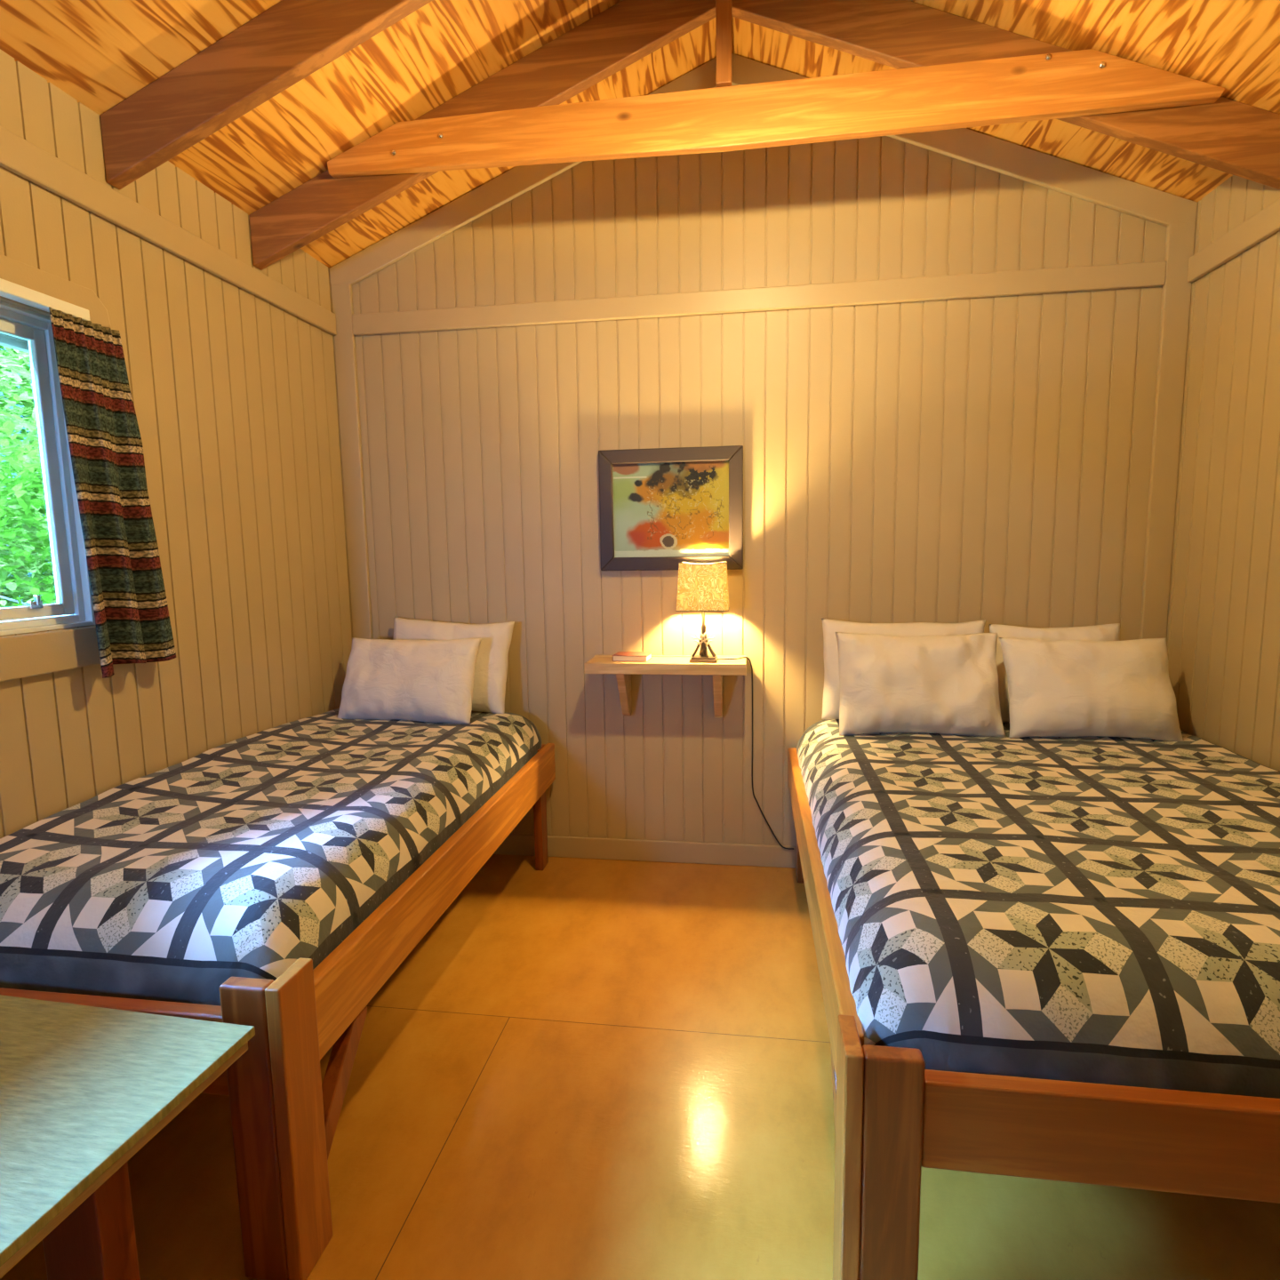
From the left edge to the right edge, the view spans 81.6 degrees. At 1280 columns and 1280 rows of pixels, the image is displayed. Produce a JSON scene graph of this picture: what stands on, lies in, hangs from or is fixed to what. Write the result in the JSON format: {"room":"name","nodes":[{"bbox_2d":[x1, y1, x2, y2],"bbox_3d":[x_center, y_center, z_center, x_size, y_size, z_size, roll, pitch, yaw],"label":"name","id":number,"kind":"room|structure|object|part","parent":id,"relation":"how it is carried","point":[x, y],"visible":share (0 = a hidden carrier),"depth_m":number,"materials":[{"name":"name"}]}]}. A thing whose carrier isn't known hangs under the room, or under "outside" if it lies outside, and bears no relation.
{"room":"cabin bedroom","nodes":[
{"label":"cabin bedroom","id":0,"kind":"room"},
{"bbox_2d":[0,48,352,845],"bbox_3d":[-1.762,-0.038,1.460,0.120,2.810,4.500,0,7,8],"label":"wall","id":1,"kind":"structure","parent":0,"point":[234,393],"depth_m":2.56,"materials":[{"name":"beige paint"}]},
{"bbox_2d":[0,254,110,681],"bbox_3d":[-1.796,-0.353,1.226,0.180,1.073,2.107,0,7,8],"label":"window","id":2,"kind":"structure","parent":1,"relation":"in","point":[23,327],"depth_m":2.06,"materials":[{"name":"white"}]},
{"bbox_3d":[-1.879,-0.778,1.169,0.029,0.148,2.075,0,7,8],"label":"casing","id":3,"kind":"part","parent":2,"relation":"part of","materials":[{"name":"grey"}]},
{"bbox_3d":[-1.715,-0.407,1.641,0.022,0.785,0.924,0,7,8],"label":"sash","id":4,"kind":"part","parent":2,"relation":"part of","materials":[{"name":"white"}]},
{"bbox_2d":[0,278,89,320],"bbox_3d":[-1.694,-0.781,1.094,0.038,0.032,1.982,0,7,8],"label":"curtain rod","id":5,"kind":"object","parent":2,"relation":"attached to","point":[9,290],"visible":0.8,"depth_m":1.92,"materials":[{"name":"white wood"}]},
{"bbox_2d":[48,306,175,678],"bbox_3d":[-1.524,-0.402,2.160,0.080,0.989,0.322,0,7,8],"label":"curtain","id":6,"kind":"object","parent":5,"relation":"hanging from","point":[132,617],"visible":1,"depth_m":2.13,"materials":[{"name":"multicoloured fabric"}]},
{"bbox_3d":[-1.787,-0.353,1.208,0.102,0.853,1.875,0,7,8],"label":"frame","id":7,"kind":"part","parent":2,"relation":"part of","materials":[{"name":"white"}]},
{"bbox_3d":[-1.722,0.132,1.219,0.030,0.110,1.995,0,7,8],"label":"sill","id":8,"kind":"part","parent":2,"relation":"part of","materials":[{"name":"beige paint"}]},
{"bbox_3d":[-1.730,-0.830,1.157,0.026,0.112,2.107,0,7,8],"label":"casing","id":9,"kind":"part","parent":2,"relation":"part of","materials":[{"name":"beige paint"}]},
{"bbox_2d":[0,125,336,335],"bbox_3d":[-1.711,-1.182,1.298,0.022,0.094,4.276,0,7,8],"label":"trim","id":10,"kind":"structure","parent":1,"relation":"attached to","point":[18,156],"depth_m":2.32,"materials":[{"name":"beige paint"}]},
{"bbox_2d":[0,854,1279,1279],"bbox_3d":[0.100,1.341,1.359,3.840,0.060,4.540,0,7,8],"label":"floor","id":11,"kind":"structure","parent":0,"point":[577,1151],"depth_m":1.86,"materials":[{"name":"orange concrete"}]},
{"bbox_2d":[0,994,255,1279],"bbox_3d":[-1.222,1.073,0.995,0.890,0.600,1.069,0,7,8],"label":"table","id":12,"kind":"object","parent":11,"relation":"on","point":[84,1089],"visible":1,"depth_m":1.26,"materials":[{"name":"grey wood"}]},
{"bbox_3d":[-0.990,1.050,1.330,0.120,0.558,0.070,0,7,8],"label":"leg","id":13,"kind":"part","parent":12,"relation":"part of","materials":[{"name":"brown wood"}]},
{"bbox_2d":[0,743,555,1279],"bbox_3d":[-1.028,0.859,2.551,0.996,0.641,2.086,0,7,8],"label":"bed","id":14,"kind":"object","parent":11,"relation":"on","point":[284,1121],"visible":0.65,"depth_m":1.52,"materials":[{"name":"brown wood"}]},
{"bbox_3d":[-1.176,0.824,1.539,0.734,0.171,0.038,0,7,8],"label":"foot rail","id":15,"kind":"part","parent":14,"relation":"part of","materials":[{"name":"brown wood"}]},
{"bbox_3d":[-0.763,0.986,1.486,0.098,0.640,0.038,0,7,8],"label":"leg","id":16,"kind":"part","parent":14,"relation":"part of","materials":[{"name":"brown wood"}]},
{"bbox_3d":[-0.560,0.691,2.520,0.038,0.177,1.970,0,7,8],"label":"rail","id":17,"kind":"part","parent":14,"relation":"part of","materials":[{"name":"brown wood"}]},
{"bbox_3d":[-0.464,0.776,3.434,0.038,0.572,0.092,0,7,8],"label":"leg","id":18,"kind":"part","parent":14,"relation":"part of","materials":[{"name":"brown wood"}]},
{"bbox_2d":[366,1005,829,1279],"bbox_3d":[0.010,1.386,0.750,3.600,0.001,3.068,0,7,8],"label":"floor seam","id":19,"kind":"structure","parent":11,"relation":"attached to","point":[366,1005],"depth_m":2.21,"materials":[{"name":"brown concrete"}]},
{"bbox_2d":[787,747,1279,1279],"bbox_3d":[1.258,0.878,2.207,1.527,0.617,2.106,0,7,8],"label":"double bed","id":20,"kind":"object","parent":11,"relation":"on","point":[895,1116],"visible":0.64,"depth_m":1.24,"materials":[{"name":"brown wood"}]},
{"bbox_3d":[0.711,0.777,3.261,0.038,0.576,0.092,0,7,8],"label":"leg","id":21,"kind":"part","parent":20,"relation":"part of","materials":[{"name":"brown wood"}]},
{"bbox_3d":[0.539,0.686,2.348,0.038,0.166,1.990,0,7,8],"label":"rail","id":22,"kind":"part","parent":20,"relation":"part of","materials":[{"name":"brown wood"}]},
{"bbox_3d":[0.433,1.003,1.292,0.098,0.616,0.038,0,7,8],"label":"leg","id":23,"kind":"part","parent":20,"relation":"part of","materials":[{"name":"brown wood"}]},
{"bbox_3d":[1.107,0.823,1.182,1.265,0.160,0.038,0,7,8],"label":"foot rail","id":24,"kind":"part","parent":20,"relation":"part of","materials":[{"name":"brown wood"}]},
{"bbox_2d":[0,0,1279,268],"bbox_3d":[0.051,-1.773,0.976,4.000,0.855,5.100,0,7,8],"label":"ceiling","id":25,"kind":"structure","parent":0,"point":[100,53],"depth_m":2.42,"materials":[{"name":"brown wood"}]},
{"bbox_2d":[100,0,432,189],"bbox_3d":[-0.711,-1.806,2.042,1.778,0.895,0.050,0,7,8],"label":"rafter","id":26,"kind":"object","parent":25,"relation":"attached to","point":[290,41],"visible":1,"depth_m":2.11,"materials":[{"name":"brown wood"}]},
{"bbox_2d":[249,0,715,270],"bbox_3d":[-0.615,-1.887,2.693,1.778,0.895,0.050,0,7,8],"label":"rafter","id":27,"kind":"object","parent":25,"relation":"attached to","point":[627,32],"visible":0.76,"depth_m":2.63,"materials":[{"name":"brown wood"}]},
{"bbox_2d":[327,48,1224,178],"bbox_3d":[0.331,-1.775,2.515,2.995,0.189,0.050,0,7,8],"label":"tie beam","id":28,"kind":"structure","parent":25,"relation":"attached to","point":[1091,82],"depth_m":2.48,"materials":[{"name":"brown wood"}]},
{"bbox_2d":[715,0,731,87],"bbox_3d":[0.282,-2.000,2.484,0.052,0.264,0.038,0,7,8],"label":"post","id":29,"kind":"object","parent":28,"relation":"on","point":[723,7],"visible":1,"depth_m":2.47,"materials":[{"name":"brown wood"}]},
{"bbox_2d":[731,0,1279,189],"bbox_3d":[1.184,-1.882,2.428,1.778,0.895,0.050,0,7,8],"label":"rafter","id":30,"kind":"object","parent":25,"relation":"attached to","point":[1227,135],"visible":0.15,"depth_m":2.41,"materials":[{"name":"brown wood"}]},
{"bbox_2d":[352,136,1166,846],"bbox_3d":[0.393,-0.662,3.316,3.840,3.530,0.120,0,7,8],"label":"wall","id":31,"kind":"structure","parent":0,"point":[954,460],"depth_m":3.21,"materials":[{"name":"beige paint"}]},
{"bbox_2d":[330,283,373,639],"bbox_3d":[-1.344,-0.320,3.542,0.097,2.750,0.022,0,7,8],"label":"trim","id":32,"kind":"structure","parent":31,"relation":"attached to","point":[341,294],"depth_m":3.47,"materials":[{"name":"beige paint"}]},
{"bbox_2d":[329,56,716,285],"bbox_3d":[-0.529,-2.009,3.210,1.799,0.794,0.022,0,7,8],"label":"trim","id":33,"kind":"structure","parent":31,"relation":"attached to","point":[519,180],"depth_m":3.25,"materials":[{"name":"beige paint"}]},
{"bbox_2d":[493,833,796,868],"bbox_3d":[0.408,0.998,3.451,3.404,0.102,0.016,0,7,8],"label":"baseboard","id":34,"kind":"structure","parent":31,"relation":"attached to","point":[700,852],"depth_m":3.49,"materials":[{"name":"beige paint"}]},
{"bbox_2d":[584,655,746,717],"bbox_3d":[0.121,0.222,3.285,0.696,0.279,0.234,0,7,8],"label":"wall shelf","id":35,"kind":"object","parent":31,"relation":"attached to","point":[599,664],"visible":0.96,"depth_m":3.19,"materials":[{"name":"brown wood"}]},
{"bbox_2d":[612,651,652,662],"bbox_3d":[-0.033,0.074,3.287,0.156,0.028,0.116,1,7,12],"label":"book","id":36,"kind":"object","parent":35,"relation":"on","point":[620,656],"visible":1,"depth_m":3.24,"materials":[{"name":"brown paper"}]},
{"bbox_2d":[675,560,793,849],"bbox_3d":[0.426,0.318,3.239,0.511,1.318,0.259,0,7,8],"label":"table lamp","id":37,"kind":"object","parent":35,"relation":"on","point":[703,588],"visible":1,"depth_m":3.08,"materials":[{"name":"dark bronze metal"},{"name":"patterned fabric shade"}]},
{"bbox_3d":[0.275,-0.034,3.198,0.028,0.215,0.028,0,7,8],"label":"stem","id":38,"kind":"part","parent":37,"relation":"part of","materials":[{"name":"brown metal"}]},
{"bbox_3d":[0.272,-0.232,3.174,0.218,0.200,0.218,0,7,8],"label":"lamp shade","id":39,"kind":"part","parent":37,"relation":"part of","materials":[{"name":"yellow fabric"}]},
{"bbox_3d":[0.507,0.515,3.331,0.373,0.903,0.096,-3,7,-14],"label":"cord","id":40,"kind":"part","parent":37,"relation":"part of","materials":[{"name":"black plastic"}]},
{"bbox_2d":[598,445,743,570],"bbox_3d":[0.135,-0.577,3.285,0.636,0.533,0.033,0,7,8],"label":"framed picture","id":41,"kind":"object","parent":31,"relation":"attached to","point":[660,508],"visible":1,"depth_m":3.29,"materials":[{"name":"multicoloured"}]},
{"bbox_2d":[612,460,728,557],"bbox_3d":[0.136,-0.578,3.291,0.528,0.425,0.001,0,7,8],"label":"artwork","id":42,"kind":"object","parent":41,"relation":"attached to","point":[663,508],"depth_m":3.29},
{"bbox_2d":[352,260,1166,335],"bbox_3d":[0.370,-1.439,3.148,3.404,0.090,0.024,0,7,8],"label":"trim","id":43,"kind":"structure","parent":31,"relation":"attached to","point":[1152,274],"depth_m":3.11,"materials":[{"name":"beige paint"}]},
{"bbox_2d":[731,53,1197,226],"bbox_3d":[1.251,-2.005,2.948,1.799,0.794,0.022,0,7,8],"label":"trim","id":44,"kind":"structure","parent":31,"relation":"attached to","point":[1036,167],"depth_m":2.91,"materials":[{"name":"beige paint"}]},
{"bbox_2d":[1138,222,1195,639],"bbox_3d":[2.119,-0.312,3.033,0.097,2.750,0.022,0,7,8],"label":"trim","id":45,"kind":"structure","parent":31,"relation":"attached to","point":[1180,242],"depth_m":2.96,"materials":[{"name":"beige paint"}]},
{"bbox_2d":[1166,175,1279,770],"bbox_3d":[1.919,-0.029,0.919,0.120,2.810,4.500,0,7,8],"label":"wall","id":46,"kind":"structure","parent":0,"point":[1223,632],"depth_m":2.64,"materials":[{"name":"beige paint"}]},
{"bbox_2d":[1187,198,1279,282],"bbox_3d":[1.829,-1.173,0.777,0.022,0.094,4.276,0,7,8],"label":"trim","id":47,"kind":"structure","parent":46,"relation":"attached to","point":[1265,223],"depth_m":2.59,"materials":[{"name":"beige paint"}]},
{"label":"outside","id":48,"kind":"structure","parent":0,"visible":0},
{"bbox_2d":[0,348,48,607],"bbox_3d":[-14.525,-5.030,10.000,10.550,14.283,50.000,0,7,8],"label":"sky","id":49,"kind":"structure","parent":48,"point":[19,387],"depth_m":14.30,"materials":[{"name":"white"}]},
{"bbox_3d":[-1.051,0.593,2.575,0.845,0.236,1.860,0,7,8],"label":"mattress","id":50,"kind":"object","parent":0,"visible":0},
{"bbox_2d":[0,708,541,1006],"bbox_3d":[-1.052,0.557,2.550,0.939,0.340,2.019,0,7,8],"label":"quilt","id":51,"kind":"object","parent":50,"relation":"on","point":[380,797],"visible":0.87,"depth_m":1.86,"materials":[{"name":"fabric"}]},
{"bbox_2d":[337,637,481,724],"bbox_3d":[-1.007,0.174,3.233,0.624,0.354,0.237,1,7,12],"label":"pillow","id":52,"kind":"object","parent":51,"relation":"on","point":[432,681],"visible":1,"depth_m":3.16,"materials":[{"name":"beige fabric"}]},
{"bbox_2d":[392,616,514,714],"bbox_3d":[-0.886,0.117,3.399,0.604,0.432,0.225,1,7,15],"label":"pillow","id":53,"kind":"object","parent":51,"relation":"on","point":[491,671],"visible":0.41,"depth_m":3.34,"materials":[{"name":"beige fabric"}]},
{"bbox_3d":[1.283,0.599,2.212,1.370,0.232,1.900,0,7,8],"label":"mattress","id":54,"kind":"object","parent":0,"visible":0},
{"bbox_2d":[796,719,1279,1098],"bbox_3d":[1.268,0.611,2.200,1.466,0.345,2.046,0,7,8],"label":"quilt","id":55,"kind":"object","parent":54,"relation":"on","point":[1060,884],"visible":0.8,"depth_m":1.54,"materials":[{"name":"fabric"}]},
{"bbox_2d":[821,618,985,719],"bbox_3d":[1.102,0.129,3.095,0.676,0.430,0.212,0,7,7],"label":"pillow","id":56,"kind":"object","parent":55,"relation":"on","point":[831,690],"visible":0.23,"depth_m":3.09,"materials":[{"name":"beige fabric"}]},
{"bbox_2d":[835,632,1006,736],"bbox_3d":[1.092,0.170,2.899,0.630,0.390,0.256,0,7,5],"label":"pillow","id":57,"kind":"object","parent":55,"relation":"on","point":[945,684],"visible":1,"depth_m":2.83,"materials":[{"name":"beige fabric"}]},
{"bbox_2d":[989,623,1119,723],"bbox_3d":[1.696,0.139,3.011,0.506,0.403,0.200,0,7,6],"label":"pillow","id":58,"kind":"object","parent":55,"relation":"on","point":[1107,632],"visible":0.21,"depth_m":3.00,"materials":[{"name":"beige fabric"}]},
{"bbox_2d":[999,637,1183,741],"bbox_3d":[1.702,0.184,2.808,0.614,0.372,0.248,0,7,5],"label":"pillow","id":59,"kind":"object","parent":55,"relation":"on","point":[1068,688],"visible":1,"depth_m":2.75,"materials":[{"name":"beige fabric"}]},
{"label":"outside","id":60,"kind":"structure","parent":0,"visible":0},
{"bbox_3d":[-8.347,1.868,4.859,13.870,0.100,24.000,0,7,8],"label":"ground","id":61,"kind":"structure","parent":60,"visible":0},
{"bbox_2d":[0,383,56,607],"bbox_3d":[-3.701,0.034,5.083,1.936,3.354,2.169,0,7,8],"label":"tree","id":62,"kind":"object","parent":61,"relation":"on","point":[24,500],"visible":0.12,"depth_m":4.73,"materials":[{"name":"green plant"}]},
{"bbox_2d":[0,345,56,607],"bbox_3d":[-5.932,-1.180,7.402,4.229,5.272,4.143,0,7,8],"label":"tree","id":63,"kind":"object","parent":61,"relation":"on","point":[12,364],"visible":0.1,"depth_m":7.03,"materials":[{"name":"green plant"}]}
]}

